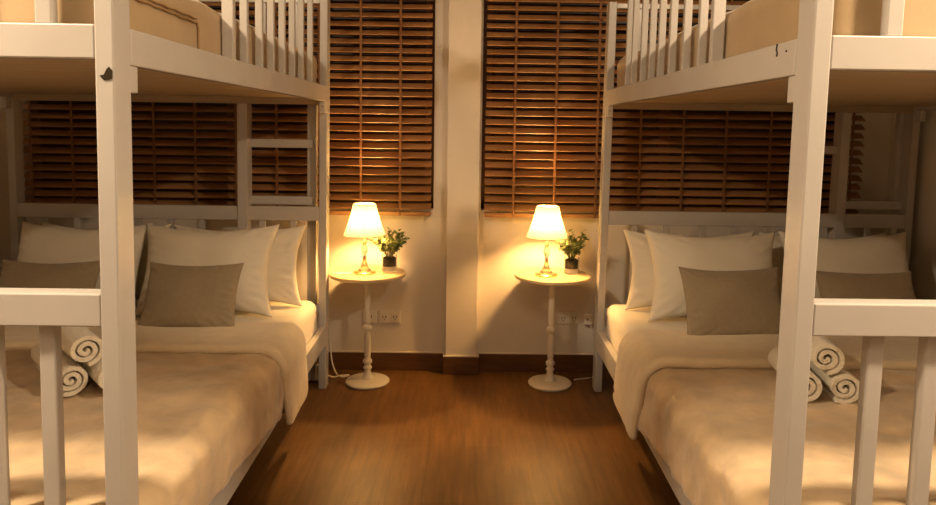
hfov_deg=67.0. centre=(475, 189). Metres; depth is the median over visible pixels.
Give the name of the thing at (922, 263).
wall
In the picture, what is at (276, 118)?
blind
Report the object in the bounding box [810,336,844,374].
rolled towel
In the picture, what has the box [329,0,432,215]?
blind
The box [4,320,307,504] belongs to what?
blanket
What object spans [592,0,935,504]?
bunk bed
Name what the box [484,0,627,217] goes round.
blind
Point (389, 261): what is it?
glass jar
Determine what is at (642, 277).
pillow
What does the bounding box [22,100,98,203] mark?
blind
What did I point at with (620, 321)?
mattress
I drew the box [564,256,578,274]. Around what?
glass jar
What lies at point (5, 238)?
wall
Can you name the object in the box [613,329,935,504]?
blanket
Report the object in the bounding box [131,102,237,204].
blind
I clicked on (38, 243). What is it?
pillow
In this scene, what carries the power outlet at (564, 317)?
attached to the wall at (512, 313)
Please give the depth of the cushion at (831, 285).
2.92 m
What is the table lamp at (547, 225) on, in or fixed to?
on the side table at (548, 382)
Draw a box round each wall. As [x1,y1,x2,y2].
[0,107,10,275]
[22,0,893,352]
[886,110,935,299]
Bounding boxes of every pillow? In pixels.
[17,221,152,308]
[42,222,170,299]
[135,224,279,317]
[173,224,305,306]
[623,229,754,309]
[644,229,774,321]
[759,232,884,301]
[778,231,915,298]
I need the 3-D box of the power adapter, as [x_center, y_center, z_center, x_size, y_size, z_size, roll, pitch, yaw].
[0.594,0.842,3.789,0.083,0.341,0.171,3,6,24]
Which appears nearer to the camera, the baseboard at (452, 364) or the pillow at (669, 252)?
the pillow at (669, 252)
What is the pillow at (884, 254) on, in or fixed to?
on the mattress at (620, 321)
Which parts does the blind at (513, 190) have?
rail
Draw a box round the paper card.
[334,272,351,274]
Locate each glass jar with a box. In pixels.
[382,254,396,272]
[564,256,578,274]
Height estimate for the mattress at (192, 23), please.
0.211 m
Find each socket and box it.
[371,312,374,320]
[380,313,387,320]
[391,313,398,320]
[559,314,566,321]
[570,314,577,321]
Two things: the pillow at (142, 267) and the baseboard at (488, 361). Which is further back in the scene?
the baseboard at (488, 361)
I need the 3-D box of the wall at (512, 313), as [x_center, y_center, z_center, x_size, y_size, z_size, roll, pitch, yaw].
[-0.105,-0.261,3.824,4.666,2.500,0.120,1,5,-1]
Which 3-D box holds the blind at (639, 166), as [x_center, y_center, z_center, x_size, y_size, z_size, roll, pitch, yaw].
[1.182,-0.153,3.746,0.947,0.532,0.060,1,5,-1]
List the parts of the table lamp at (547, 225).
lamp shade, shade trim, glass stem, shade trim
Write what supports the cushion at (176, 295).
on the blanket at (208, 397)
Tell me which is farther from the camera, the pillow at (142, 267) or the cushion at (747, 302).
the pillow at (142, 267)
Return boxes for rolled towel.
[31,343,87,396]
[61,326,101,365]
[76,357,102,388]
[768,348,821,401]
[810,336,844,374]
[810,361,859,403]
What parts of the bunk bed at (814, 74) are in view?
post, rail, guard rail, rail, headboard rail, rail, post, footboard rail, rail, post, rail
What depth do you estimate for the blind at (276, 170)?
3.73 m
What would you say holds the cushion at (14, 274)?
on the blanket at (208, 397)
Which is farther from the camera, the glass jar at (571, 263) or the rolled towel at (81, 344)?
the glass jar at (571, 263)
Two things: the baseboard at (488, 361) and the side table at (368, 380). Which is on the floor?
the side table at (368, 380)
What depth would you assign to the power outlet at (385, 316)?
3.83 m
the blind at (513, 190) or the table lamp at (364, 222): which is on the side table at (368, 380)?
the table lamp at (364, 222)
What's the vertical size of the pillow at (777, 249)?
0.375 m
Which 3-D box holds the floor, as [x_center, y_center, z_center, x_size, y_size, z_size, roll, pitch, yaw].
[-0.090,1.346,0.406,4.866,0.100,7.173,1,5,-1]
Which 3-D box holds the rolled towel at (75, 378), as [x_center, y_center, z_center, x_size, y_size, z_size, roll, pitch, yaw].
[-1.336,0.566,2.264,0.090,0.092,0.358,-4,7,-43]
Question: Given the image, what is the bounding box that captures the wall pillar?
[445,0,481,355]
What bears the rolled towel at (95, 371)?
on the blanket at (208, 397)
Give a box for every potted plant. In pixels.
[369,227,409,272]
[556,229,588,274]
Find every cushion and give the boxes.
[0,259,99,288]
[138,262,243,326]
[678,267,780,335]
[816,271,915,299]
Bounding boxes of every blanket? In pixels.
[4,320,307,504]
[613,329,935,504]
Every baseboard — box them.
[317,351,442,370]
[443,352,478,374]
[479,352,608,372]
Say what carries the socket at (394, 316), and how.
attached to the power outlet at (385, 316)
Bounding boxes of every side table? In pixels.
[329,265,405,389]
[514,267,590,391]
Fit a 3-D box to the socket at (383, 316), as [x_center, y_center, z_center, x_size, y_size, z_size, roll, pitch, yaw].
[-0.495,0.689,3.834,0.043,0.047,0.004,1,5,-1]
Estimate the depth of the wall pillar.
3.72 m
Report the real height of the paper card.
0.003 m
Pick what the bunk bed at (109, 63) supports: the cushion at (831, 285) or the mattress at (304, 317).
the mattress at (304, 317)
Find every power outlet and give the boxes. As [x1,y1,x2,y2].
[363,310,376,322]
[379,310,400,322]
[558,311,579,323]
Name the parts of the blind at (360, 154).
rail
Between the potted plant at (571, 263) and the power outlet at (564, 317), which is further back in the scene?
the power outlet at (564, 317)
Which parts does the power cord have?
cord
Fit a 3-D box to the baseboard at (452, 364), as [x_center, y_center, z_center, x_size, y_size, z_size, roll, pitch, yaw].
[-0.080,0.941,3.835,0.192,0.104,0.070,1,5,-1]
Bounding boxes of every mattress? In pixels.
[0,0,316,82]
[135,300,316,345]
[606,305,686,353]
[617,0,935,86]
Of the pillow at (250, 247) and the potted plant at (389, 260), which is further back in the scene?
the potted plant at (389, 260)
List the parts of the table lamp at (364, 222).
lamp shade, shade trim, shade trim, glass stem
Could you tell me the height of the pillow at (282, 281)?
0.376 m
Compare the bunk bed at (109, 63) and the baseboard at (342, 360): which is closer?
the bunk bed at (109, 63)
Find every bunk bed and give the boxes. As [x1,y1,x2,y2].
[0,0,329,504]
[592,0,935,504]
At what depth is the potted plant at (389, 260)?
3.61 m
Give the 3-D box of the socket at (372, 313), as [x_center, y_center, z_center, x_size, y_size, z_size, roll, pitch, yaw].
[-0.574,0.688,3.833,0.053,0.047,0.004,1,5,-1]
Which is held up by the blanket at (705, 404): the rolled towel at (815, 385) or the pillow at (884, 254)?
the rolled towel at (815, 385)
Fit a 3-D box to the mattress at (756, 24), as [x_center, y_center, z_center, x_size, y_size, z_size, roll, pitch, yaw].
[1.428,-0.442,2.433,1.489,0.216,2.045,1,5,-1]
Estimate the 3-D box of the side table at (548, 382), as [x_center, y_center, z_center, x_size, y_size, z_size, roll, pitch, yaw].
[0.390,0.724,3.655,0.389,0.583,0.389,1,5,-1]
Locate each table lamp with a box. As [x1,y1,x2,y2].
[343,202,385,274]
[526,205,567,277]
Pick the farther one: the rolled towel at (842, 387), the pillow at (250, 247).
the pillow at (250, 247)
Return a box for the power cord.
[308,342,349,380]
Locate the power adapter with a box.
[574,312,593,379]
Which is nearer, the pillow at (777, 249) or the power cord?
the pillow at (777, 249)
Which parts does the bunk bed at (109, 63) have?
rail, post, rail, footboard rail, post, rail, headboard rail, rail, guard rail, rail, post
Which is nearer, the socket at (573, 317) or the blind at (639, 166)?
the blind at (639, 166)
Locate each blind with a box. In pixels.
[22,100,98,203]
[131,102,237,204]
[252,104,306,138]
[252,148,306,195]
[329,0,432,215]
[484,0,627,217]
[609,109,792,212]
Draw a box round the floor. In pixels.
[227,370,679,504]
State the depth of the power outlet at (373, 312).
3.83 m
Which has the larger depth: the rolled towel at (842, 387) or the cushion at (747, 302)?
the cushion at (747, 302)

